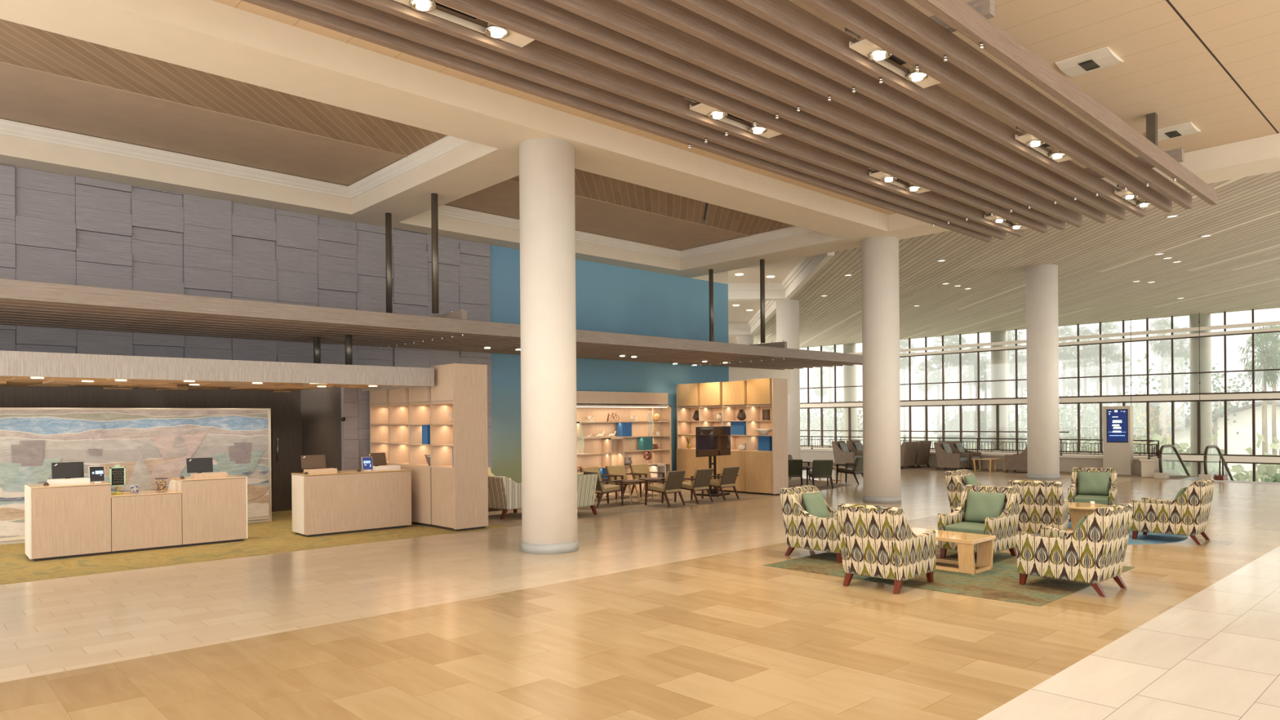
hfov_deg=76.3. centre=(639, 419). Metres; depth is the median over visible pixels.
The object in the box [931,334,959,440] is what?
palm tree
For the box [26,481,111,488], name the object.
countertop
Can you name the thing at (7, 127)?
trim
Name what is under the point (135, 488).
candy jar
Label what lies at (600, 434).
bird ornament
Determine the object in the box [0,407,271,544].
wall
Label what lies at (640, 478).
side table
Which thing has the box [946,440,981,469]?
armchair
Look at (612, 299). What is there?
wall
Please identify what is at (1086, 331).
palm tree
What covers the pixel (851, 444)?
armchair
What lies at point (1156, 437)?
bush
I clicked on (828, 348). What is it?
palm tree
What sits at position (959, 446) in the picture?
pillow
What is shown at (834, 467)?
table
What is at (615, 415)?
ornament
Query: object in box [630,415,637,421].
ornament
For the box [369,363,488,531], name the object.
shelving unit
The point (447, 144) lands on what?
trim
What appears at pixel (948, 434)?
tree
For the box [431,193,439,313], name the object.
post
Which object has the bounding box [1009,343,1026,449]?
palm tree
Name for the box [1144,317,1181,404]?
palm tree
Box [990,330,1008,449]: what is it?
column
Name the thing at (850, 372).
column
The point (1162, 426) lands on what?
tree
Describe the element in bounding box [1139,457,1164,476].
wall
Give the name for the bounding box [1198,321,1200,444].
hanging cable
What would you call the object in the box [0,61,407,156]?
trim
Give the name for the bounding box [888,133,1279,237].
ceiling beam
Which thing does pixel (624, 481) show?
side table
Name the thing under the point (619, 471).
lounge chair
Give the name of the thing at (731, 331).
ceiling beam
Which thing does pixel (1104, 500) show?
seat cushion
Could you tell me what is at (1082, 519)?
pillow
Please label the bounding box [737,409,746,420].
vase
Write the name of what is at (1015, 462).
armchair
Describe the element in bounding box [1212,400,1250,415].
house
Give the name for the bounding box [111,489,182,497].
countertop
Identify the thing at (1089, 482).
pillow
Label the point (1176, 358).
palm tree
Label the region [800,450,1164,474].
wall
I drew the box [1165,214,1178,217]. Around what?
recessed light
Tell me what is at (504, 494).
armchair
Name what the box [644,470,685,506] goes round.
lounge chair
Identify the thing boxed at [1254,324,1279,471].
palm tree
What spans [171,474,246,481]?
countertop
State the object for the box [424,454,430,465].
ribbed vase
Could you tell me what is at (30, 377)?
canopy
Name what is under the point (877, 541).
armchair
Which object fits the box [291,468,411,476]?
countertop
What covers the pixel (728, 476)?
lounge chair
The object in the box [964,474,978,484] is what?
pillow
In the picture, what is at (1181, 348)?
palm tree
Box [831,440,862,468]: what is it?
armchair
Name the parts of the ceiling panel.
bulb, bulb, bulb, slat canopy, spotlight fixture, bulb, bulb, bulb, spotlight fixture, spotlight fixture, bulb, bulb, spotlight fixture, bulb, spotlight fixture, bulb, bulb, spotlight fixture, bulb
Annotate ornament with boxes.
[586,415,595,422]
[595,431,604,436]
[607,431,616,436]
[608,413,618,421]
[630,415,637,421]
[653,444,657,448]
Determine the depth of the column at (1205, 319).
37.65 m
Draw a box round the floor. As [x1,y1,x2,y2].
[0,461,1279,719]
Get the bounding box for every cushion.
[488,466,492,475]
[944,521,985,534]
[960,457,967,462]
[1073,494,1108,504]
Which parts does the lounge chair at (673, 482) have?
leg, armrest, leg, seat, seat frame, leg, backrest, leg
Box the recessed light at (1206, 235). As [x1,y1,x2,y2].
[1200,234,1212,237]
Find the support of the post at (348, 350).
on the canopy at (30, 377)
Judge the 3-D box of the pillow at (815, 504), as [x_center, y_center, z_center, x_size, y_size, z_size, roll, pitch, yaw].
[2.500,1.250,11.564,0.440,0.414,0.210,0,0,-39]
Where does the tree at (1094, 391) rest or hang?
on the ground
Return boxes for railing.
[800,435,1159,456]
[1147,440,1159,459]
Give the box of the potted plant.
[684,435,690,448]
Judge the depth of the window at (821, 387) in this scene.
51.25 m
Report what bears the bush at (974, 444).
on the ground
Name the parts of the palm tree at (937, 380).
crown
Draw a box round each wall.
[0,164,492,473]
[0,385,300,506]
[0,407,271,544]
[300,386,341,472]
[490,245,791,483]
[728,337,737,343]
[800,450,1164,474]
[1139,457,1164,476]
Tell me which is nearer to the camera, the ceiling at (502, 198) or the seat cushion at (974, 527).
the seat cushion at (974, 527)
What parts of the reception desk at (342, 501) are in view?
panel, edge panel, edge panel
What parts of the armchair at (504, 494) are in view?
leg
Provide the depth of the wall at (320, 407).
17.35 m
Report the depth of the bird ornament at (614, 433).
21.30 m
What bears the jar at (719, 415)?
on the shelving unit at (763, 464)
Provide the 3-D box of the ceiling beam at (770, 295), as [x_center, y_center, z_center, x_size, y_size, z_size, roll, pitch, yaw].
[-4.042,-4.333,28.452,18.060,0.530,0.500,0,0,2]
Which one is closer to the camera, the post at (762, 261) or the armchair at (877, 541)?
the armchair at (877, 541)
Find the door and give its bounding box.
[271,413,302,511]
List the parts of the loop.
rail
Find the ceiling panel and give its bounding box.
[241,0,1217,242]
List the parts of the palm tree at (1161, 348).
crown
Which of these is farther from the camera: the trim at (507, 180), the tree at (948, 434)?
the tree at (948, 434)
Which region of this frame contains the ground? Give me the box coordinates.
[900,428,1097,450]
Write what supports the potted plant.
on the shelving unit at (763, 464)
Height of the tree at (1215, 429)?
10.520 m
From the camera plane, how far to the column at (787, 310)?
28.25 m
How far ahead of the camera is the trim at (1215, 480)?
23.35 m
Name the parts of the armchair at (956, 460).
seat rail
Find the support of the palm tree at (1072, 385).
on the ground
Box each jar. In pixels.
[129,485,138,492]
[155,477,167,491]
[716,413,721,420]
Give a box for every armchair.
[488,475,521,519]
[577,473,597,515]
[779,484,842,563]
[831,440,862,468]
[837,502,935,593]
[846,440,862,466]
[900,440,931,467]
[900,441,917,469]
[933,441,968,470]
[937,484,1020,558]
[944,469,981,513]
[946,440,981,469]
[1004,448,1027,472]
[1008,480,1068,533]
[1016,503,1133,596]
[1067,466,1116,521]
[1129,478,1214,545]
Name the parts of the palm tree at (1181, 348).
crown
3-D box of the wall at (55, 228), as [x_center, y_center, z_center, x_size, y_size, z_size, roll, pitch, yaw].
[-8.753,-1.006,14.083,14.450,6.050,0.180,0,0,-43]
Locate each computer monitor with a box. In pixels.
[51,462,84,479]
[186,457,213,473]
[300,454,325,469]
[366,452,386,466]
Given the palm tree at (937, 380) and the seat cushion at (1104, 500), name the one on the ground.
the palm tree at (937, 380)
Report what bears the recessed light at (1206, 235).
in the ceiling at (1237, 268)
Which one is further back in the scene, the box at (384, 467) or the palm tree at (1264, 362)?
the palm tree at (1264, 362)
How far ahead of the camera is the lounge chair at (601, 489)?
18.27 m
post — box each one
[313,337,320,363]
[345,334,352,364]
[385,213,392,313]
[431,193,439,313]
[708,269,713,341]
[760,259,764,342]
[1146,112,1157,146]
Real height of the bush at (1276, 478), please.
3.844 m
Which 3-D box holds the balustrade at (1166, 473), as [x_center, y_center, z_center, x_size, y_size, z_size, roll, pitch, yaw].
[19.296,3.586,28.156,8.941,5.622,0.320,0,0,-43]
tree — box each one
[800,399,844,445]
[800,408,830,445]
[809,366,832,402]
[817,345,840,445]
[822,398,862,445]
[899,338,917,441]
[911,359,936,440]
[927,351,954,440]
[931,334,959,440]
[931,405,991,448]
[946,334,970,437]
[954,352,986,448]
[964,342,991,448]
[973,404,1026,449]
[974,356,991,419]
[1006,328,1026,448]
[1008,389,1106,450]
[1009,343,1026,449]
[1009,353,1026,449]
[1058,325,1079,450]
[1058,354,1088,450]
[1058,394,1106,450]
[1062,390,1146,444]
[1070,325,1099,446]
[1080,343,1115,451]
[1080,402,1161,451]
[1091,321,1122,406]
[1102,349,1136,406]
[1109,347,1224,448]
[1115,400,1190,444]
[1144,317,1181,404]
[1155,351,1189,405]
[1167,324,1189,412]
[1184,368,1271,413]
[1187,374,1258,467]
[1235,325,1279,454]
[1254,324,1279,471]
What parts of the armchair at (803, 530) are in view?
leg, leg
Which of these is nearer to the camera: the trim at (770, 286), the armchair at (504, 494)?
the armchair at (504, 494)
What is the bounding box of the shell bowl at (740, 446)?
[737,443,746,449]
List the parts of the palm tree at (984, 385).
crown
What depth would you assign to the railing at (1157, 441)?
26.16 m
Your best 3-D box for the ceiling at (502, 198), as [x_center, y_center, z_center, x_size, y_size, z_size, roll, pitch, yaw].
[-0.151,-4.779,17.727,8.340,0.340,5.240,0,0,-43]
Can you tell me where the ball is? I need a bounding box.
[653,413,660,421]
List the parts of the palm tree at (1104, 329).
crown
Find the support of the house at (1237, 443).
on the ground
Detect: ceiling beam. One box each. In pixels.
[0,0,910,243]
[0,133,705,277]
[351,141,519,222]
[680,231,861,275]
[728,289,785,301]
[728,328,750,335]
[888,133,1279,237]
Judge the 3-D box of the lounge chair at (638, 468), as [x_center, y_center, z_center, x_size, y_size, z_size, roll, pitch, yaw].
[0.175,1.554,20.979,0.636,0.790,0.728,0,0,-39]
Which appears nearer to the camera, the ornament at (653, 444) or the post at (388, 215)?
the post at (388, 215)
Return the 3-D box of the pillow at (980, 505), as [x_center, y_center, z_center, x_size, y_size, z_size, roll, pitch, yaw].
[4.832,1.237,11.435,0.212,0.433,0.540,0,0,-44]
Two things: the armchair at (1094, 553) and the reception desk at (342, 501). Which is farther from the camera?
the reception desk at (342, 501)
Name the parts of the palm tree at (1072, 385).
crown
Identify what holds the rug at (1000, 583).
on the floor
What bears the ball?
on the bookcase at (633, 439)
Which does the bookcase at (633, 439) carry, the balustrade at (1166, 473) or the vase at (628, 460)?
the vase at (628, 460)
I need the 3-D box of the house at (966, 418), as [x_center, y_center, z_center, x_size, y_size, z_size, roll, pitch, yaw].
[49.322,2.458,118.125,10.000,7.400,9.200,0,0,-43]
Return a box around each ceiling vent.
[702,202,707,220]
[1055,46,1123,76]
[1157,121,1200,141]
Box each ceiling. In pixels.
[0,18,447,186]
[212,0,1279,214]
[444,168,795,250]
[728,170,1279,348]
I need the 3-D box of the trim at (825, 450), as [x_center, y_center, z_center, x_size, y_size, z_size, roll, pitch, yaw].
[7.351,1.362,36.761,0.440,0.060,28.300,0,0,-43]
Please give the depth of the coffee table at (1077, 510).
13.75 m
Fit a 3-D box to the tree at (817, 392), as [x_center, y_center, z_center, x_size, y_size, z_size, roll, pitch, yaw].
[26.952,-0.838,121.451,3.878,14.353,3.791,0,0,-43]
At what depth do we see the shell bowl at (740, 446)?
21.40 m
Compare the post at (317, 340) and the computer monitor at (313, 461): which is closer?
the computer monitor at (313, 461)
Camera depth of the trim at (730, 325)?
39.54 m
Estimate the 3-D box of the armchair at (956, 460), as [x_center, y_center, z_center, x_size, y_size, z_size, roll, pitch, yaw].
[11.414,1.345,29.863,0.780,1.029,0.982,0,0,-43]
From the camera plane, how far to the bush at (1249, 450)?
48.03 m
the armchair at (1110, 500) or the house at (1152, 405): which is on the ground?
the house at (1152, 405)
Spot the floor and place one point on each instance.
(727, 636)
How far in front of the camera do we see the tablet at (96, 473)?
12.34 m
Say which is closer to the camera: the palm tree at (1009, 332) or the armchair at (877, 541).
the armchair at (877, 541)
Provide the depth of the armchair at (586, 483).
16.58 m
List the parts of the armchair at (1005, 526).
leg, seat rail, leg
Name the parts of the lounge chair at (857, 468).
leg, armrest, seat, leg, backrest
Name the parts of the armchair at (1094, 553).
leg, leg, leg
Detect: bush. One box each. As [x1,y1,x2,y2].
[933,440,991,448]
[985,440,1015,449]
[1072,435,1222,468]
[1134,433,1245,480]
[1164,433,1279,481]
[1166,432,1279,481]
[1227,473,1279,482]
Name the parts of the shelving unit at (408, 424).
panel, cabinet door, shelf, shelf, shelf, shelf, cabinet door, shelf, cabinet door, panel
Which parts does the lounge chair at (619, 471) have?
armrest, backrest, seat, leg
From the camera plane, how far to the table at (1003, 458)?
29.68 m
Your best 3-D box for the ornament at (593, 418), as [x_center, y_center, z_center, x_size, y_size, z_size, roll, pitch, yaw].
[-1.260,-0.020,20.829,0.230,0.161,0.081,0,0,-43]
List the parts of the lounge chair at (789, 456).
backrest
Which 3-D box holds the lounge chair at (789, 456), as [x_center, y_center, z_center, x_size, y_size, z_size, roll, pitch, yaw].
[4.860,1.516,25.493,0.728,0.790,0.636,0,0,37]
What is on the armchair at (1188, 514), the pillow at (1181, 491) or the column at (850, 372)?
the pillow at (1181, 491)
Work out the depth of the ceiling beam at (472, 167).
14.17 m
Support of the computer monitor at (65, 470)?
on the reception desk at (62, 521)
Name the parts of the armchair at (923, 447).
upholstered frame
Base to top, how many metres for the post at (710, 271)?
2.150 m
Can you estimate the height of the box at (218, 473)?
0.065 m
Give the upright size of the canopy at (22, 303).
0.495 m
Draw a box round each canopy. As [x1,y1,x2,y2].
[0,278,862,369]
[0,350,434,392]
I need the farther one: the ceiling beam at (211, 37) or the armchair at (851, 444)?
the armchair at (851, 444)
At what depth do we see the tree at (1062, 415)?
80.92 m
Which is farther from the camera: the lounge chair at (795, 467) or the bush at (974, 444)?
the bush at (974, 444)
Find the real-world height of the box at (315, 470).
0.065 m
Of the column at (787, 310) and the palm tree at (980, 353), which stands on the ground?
the palm tree at (980, 353)
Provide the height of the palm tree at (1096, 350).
15.864 m
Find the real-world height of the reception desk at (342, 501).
1.060 m
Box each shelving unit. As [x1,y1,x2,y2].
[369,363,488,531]
[676,377,788,495]
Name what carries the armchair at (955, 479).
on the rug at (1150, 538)
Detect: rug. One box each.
[763,544,1134,606]
[1031,519,1187,544]
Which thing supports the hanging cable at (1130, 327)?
hanging from the ceiling at (1237, 268)
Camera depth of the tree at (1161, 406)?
87.78 m
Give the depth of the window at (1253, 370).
38.38 m
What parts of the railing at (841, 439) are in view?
panel, panel, panel, rail, panel, post, panel, panel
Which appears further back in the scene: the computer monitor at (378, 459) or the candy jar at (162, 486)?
the computer monitor at (378, 459)
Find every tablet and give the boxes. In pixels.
[88,466,105,482]
[361,457,373,471]
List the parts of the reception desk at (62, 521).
panel, panel, panel, panel, panel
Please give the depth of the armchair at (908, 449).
30.75 m
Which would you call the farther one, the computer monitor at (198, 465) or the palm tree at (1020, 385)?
the palm tree at (1020, 385)
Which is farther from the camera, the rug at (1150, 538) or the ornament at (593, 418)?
the ornament at (593, 418)
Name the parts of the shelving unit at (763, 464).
panel, cabinet door, cabinet door, shelf, shelf, shelf, shelf, shelf, cabinet door, cabinet door, panel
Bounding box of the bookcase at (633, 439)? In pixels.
[576,391,671,494]
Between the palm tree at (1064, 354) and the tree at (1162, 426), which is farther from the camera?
the palm tree at (1064, 354)
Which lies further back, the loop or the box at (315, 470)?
the loop
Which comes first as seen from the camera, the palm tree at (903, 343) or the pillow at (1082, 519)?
the pillow at (1082, 519)
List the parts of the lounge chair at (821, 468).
leg, seat, leg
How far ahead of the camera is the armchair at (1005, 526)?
11.20 m
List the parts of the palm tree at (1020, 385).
crown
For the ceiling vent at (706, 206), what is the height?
0.007 m
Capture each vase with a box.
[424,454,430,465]
[448,411,453,423]
[624,457,632,465]
[692,410,698,420]
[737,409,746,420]
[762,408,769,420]
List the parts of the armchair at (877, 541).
leg, leg, leg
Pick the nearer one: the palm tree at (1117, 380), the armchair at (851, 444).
the armchair at (851, 444)
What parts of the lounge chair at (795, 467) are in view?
seat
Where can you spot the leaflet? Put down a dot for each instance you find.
(171, 486)
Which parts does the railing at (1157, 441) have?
panel, post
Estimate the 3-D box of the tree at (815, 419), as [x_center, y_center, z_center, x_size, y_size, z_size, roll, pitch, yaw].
[23.547,2.303,117.558,7.341,8.134,7.475,0,0,-43]
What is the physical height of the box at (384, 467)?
0.065 m
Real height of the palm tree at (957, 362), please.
17.996 m
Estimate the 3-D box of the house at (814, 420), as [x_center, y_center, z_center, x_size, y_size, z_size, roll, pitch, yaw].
[31.027,3.004,136.524,11.000,6.600,19.200,0,0,-43]
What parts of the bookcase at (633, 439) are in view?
shelf, shelf, shelf, shelf, shelf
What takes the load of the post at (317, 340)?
on the canopy at (30, 377)
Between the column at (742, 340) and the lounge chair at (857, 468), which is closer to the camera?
the lounge chair at (857, 468)
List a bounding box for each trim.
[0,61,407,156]
[0,118,351,198]
[347,135,471,198]
[425,204,679,258]
[506,179,750,235]
[680,226,814,259]
[728,282,783,290]
[728,323,749,328]
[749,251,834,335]
[800,448,1166,459]
[1214,480,1279,484]
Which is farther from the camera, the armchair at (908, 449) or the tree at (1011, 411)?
the tree at (1011, 411)
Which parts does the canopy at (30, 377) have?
downlight, desk canopy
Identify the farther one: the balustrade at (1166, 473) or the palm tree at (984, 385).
the palm tree at (984, 385)
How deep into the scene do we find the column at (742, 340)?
40.15 m
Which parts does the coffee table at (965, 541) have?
leg, leg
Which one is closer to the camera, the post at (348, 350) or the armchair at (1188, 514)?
the armchair at (1188, 514)
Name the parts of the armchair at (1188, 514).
leg, leg, leg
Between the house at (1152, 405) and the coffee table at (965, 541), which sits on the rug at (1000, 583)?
the coffee table at (965, 541)
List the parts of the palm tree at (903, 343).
crown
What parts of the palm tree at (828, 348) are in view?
crown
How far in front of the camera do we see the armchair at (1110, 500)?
15.09 m
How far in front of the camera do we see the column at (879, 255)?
18.49 m
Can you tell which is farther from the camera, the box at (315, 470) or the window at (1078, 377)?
the window at (1078, 377)
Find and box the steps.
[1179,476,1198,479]
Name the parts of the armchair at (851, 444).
upholstered frame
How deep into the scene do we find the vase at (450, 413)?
14.70 m
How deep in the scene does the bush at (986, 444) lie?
70.00 m
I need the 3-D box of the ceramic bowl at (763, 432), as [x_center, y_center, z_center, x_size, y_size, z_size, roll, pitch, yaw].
[3.189,0.330,20.933,0.480,0.150,0.473,0,0,-43]
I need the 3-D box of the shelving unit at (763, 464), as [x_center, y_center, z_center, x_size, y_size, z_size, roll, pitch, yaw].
[2.392,0.451,21.939,0.655,2.960,3.420,0,0,-43]
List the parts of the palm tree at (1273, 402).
crown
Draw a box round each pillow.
[801,491,829,518]
[839,442,848,452]
[853,441,862,451]
[942,443,952,453]
[955,442,964,452]
[963,490,1005,522]
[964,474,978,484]
[1072,515,1088,532]
[1076,471,1110,495]
[1173,486,1188,500]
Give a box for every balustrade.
[1153,444,1190,478]
[1198,444,1234,480]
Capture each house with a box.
[800,417,862,445]
[933,410,1026,449]
[1128,400,1190,453]
[1166,400,1279,481]
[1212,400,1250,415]
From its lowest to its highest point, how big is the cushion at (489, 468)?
0.442 m
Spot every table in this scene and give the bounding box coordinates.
[612,479,642,504]
[638,477,665,501]
[818,466,844,482]
[910,527,995,573]
[971,457,999,471]
[986,457,1004,471]
[1066,502,1109,531]
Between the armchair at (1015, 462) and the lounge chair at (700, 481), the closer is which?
the lounge chair at (700, 481)
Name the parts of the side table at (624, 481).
leg, leg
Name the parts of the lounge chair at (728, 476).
leg, seat, leg, seat frame, backrest, leg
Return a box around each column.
[519,137,578,554]
[737,335,753,344]
[776,299,800,459]
[843,343,857,443]
[861,235,901,503]
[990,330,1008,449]
[1026,264,1060,479]
[1189,313,1212,476]
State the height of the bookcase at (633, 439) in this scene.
2.670 m
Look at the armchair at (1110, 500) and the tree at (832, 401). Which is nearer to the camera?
the armchair at (1110, 500)
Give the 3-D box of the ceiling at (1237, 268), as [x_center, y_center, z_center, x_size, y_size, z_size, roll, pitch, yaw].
[11.443,-4.881,33.309,27.740,0.320,47.000,0,0,-43]
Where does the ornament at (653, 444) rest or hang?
on the bookcase at (633, 439)
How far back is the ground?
277.19 m
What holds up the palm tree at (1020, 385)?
on the ground
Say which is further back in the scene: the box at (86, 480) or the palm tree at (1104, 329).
the palm tree at (1104, 329)
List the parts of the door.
handle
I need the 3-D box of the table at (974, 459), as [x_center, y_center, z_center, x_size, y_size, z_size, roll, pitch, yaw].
[12.321,1.627,29.086,0.560,0.450,0.760,0,0,-43]
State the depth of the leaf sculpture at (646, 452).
22.14 m
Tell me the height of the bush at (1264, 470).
5.701 m
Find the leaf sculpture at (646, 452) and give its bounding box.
[643,451,652,464]
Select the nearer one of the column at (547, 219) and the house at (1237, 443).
the column at (547, 219)
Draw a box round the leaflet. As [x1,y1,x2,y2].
[167,480,175,490]
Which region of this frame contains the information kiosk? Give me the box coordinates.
[1102,405,1133,475]
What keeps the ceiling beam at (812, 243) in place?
attached to the ceiling at (1237, 268)
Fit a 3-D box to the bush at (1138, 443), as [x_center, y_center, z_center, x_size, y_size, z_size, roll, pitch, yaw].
[35.377,3.632,57.657,8.854,5.701,10.423,0,0,-27]
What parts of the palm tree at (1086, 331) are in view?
crown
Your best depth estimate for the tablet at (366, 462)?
14.81 m
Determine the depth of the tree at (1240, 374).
84.29 m
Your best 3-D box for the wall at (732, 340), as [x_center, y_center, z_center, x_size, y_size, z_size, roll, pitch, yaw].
[-2.309,-1.332,47.255,16.200,6.600,0.300,0,0,2]
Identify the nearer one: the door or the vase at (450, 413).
the vase at (450, 413)
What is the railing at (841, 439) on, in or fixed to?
on the trim at (825, 450)
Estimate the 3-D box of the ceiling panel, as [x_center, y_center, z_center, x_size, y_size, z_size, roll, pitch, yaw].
[1.012,-3.650,8.151,19.650,0.456,4.010,0,0,-43]
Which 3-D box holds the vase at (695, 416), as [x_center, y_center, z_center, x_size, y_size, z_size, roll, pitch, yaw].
[1.589,-0.108,22.643,0.240,0.290,0.240,0,0,-21]
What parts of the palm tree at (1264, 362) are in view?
crown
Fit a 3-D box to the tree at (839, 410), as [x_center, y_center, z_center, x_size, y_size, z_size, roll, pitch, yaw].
[25.890,1.473,96.208,8.809,9.761,8.970,0,0,22]
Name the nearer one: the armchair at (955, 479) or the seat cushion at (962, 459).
the armchair at (955, 479)
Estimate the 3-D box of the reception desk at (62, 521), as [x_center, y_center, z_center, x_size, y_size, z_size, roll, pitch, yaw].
[-7.787,1.482,12.739,2.880,1.060,0.740,0,0,-42]
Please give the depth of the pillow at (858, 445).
32.66 m
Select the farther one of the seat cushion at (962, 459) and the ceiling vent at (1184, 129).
the seat cushion at (962, 459)
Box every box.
[47,477,89,484]
[190,471,227,478]
[303,467,337,473]
[371,465,400,470]
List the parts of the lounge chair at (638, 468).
backrest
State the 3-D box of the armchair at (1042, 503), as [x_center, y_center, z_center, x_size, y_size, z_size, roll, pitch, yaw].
[6.299,1.417,12.868,0.740,0.955,0.992,0,0,33]
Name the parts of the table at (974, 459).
leg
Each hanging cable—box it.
[1129,327,1131,405]
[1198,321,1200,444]
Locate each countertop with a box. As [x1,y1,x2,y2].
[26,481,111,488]
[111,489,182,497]
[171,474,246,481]
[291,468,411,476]
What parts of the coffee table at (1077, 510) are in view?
leg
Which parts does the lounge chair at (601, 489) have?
backrest, leg, leg, seat, seat frame, armrest, leg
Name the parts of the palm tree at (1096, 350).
crown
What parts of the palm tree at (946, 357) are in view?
crown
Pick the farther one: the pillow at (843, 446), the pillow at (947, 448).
the pillow at (843, 446)
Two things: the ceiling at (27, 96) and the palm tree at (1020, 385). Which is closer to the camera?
the ceiling at (27, 96)
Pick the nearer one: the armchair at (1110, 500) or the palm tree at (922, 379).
the armchair at (1110, 500)
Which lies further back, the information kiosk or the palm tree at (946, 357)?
the palm tree at (946, 357)
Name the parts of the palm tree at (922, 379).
crown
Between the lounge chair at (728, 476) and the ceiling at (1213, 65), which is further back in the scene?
the lounge chair at (728, 476)
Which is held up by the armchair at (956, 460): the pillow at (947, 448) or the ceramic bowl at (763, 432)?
the pillow at (947, 448)
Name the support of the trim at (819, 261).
attached to the wall at (732, 340)
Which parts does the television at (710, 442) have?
casing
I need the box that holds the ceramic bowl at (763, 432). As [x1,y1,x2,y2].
[755,429,772,435]
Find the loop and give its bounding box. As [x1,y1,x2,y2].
[1215,454,1227,480]
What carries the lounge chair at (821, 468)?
on the floor
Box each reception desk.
[24,474,248,560]
[291,468,411,537]
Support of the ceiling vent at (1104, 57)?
in the ceiling at (1213, 65)
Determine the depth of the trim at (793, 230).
20.72 m
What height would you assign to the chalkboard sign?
0.445 m
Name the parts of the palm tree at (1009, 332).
crown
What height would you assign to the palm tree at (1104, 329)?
18.552 m
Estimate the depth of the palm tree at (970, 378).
110.85 m
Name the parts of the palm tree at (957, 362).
crown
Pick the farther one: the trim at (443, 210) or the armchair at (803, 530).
the trim at (443, 210)
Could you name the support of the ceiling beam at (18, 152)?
attached to the ceiling at (27, 96)
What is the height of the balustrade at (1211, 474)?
5.622 m
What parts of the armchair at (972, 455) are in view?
seat rail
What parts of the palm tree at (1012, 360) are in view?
crown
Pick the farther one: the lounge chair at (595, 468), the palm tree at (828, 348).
the palm tree at (828, 348)
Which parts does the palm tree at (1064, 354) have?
crown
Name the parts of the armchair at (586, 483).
leg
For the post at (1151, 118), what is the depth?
12.06 m
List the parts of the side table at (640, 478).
leg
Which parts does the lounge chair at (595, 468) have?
backrest, seat, armrest, leg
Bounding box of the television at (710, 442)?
[695,426,730,496]
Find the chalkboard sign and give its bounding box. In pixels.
[109,464,125,494]
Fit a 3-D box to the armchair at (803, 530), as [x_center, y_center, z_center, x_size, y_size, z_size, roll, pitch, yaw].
[2.592,1.446,11.473,0.992,0.955,0.740,0,0,45]
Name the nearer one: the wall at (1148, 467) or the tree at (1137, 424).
the wall at (1148, 467)
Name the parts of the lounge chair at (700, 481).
leg, leg, seat, seat frame, leg, backrest, leg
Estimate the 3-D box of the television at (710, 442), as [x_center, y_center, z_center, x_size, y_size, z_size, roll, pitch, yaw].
[1.849,1.060,20.811,0.600,1.750,1.520,0,0,39]
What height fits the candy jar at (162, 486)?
0.212 m
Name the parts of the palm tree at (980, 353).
crown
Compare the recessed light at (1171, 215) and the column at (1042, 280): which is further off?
the column at (1042, 280)
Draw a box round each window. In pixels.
[800,309,1279,481]
[800,337,928,446]
[926,321,1102,453]
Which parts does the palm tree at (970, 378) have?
crown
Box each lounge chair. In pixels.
[579,466,617,501]
[582,471,623,507]
[605,464,641,498]
[629,463,664,494]
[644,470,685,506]
[674,468,713,503]
[701,466,739,500]
[787,454,810,479]
[787,459,804,485]
[806,459,834,488]
[835,457,863,484]
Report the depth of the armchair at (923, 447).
31.41 m

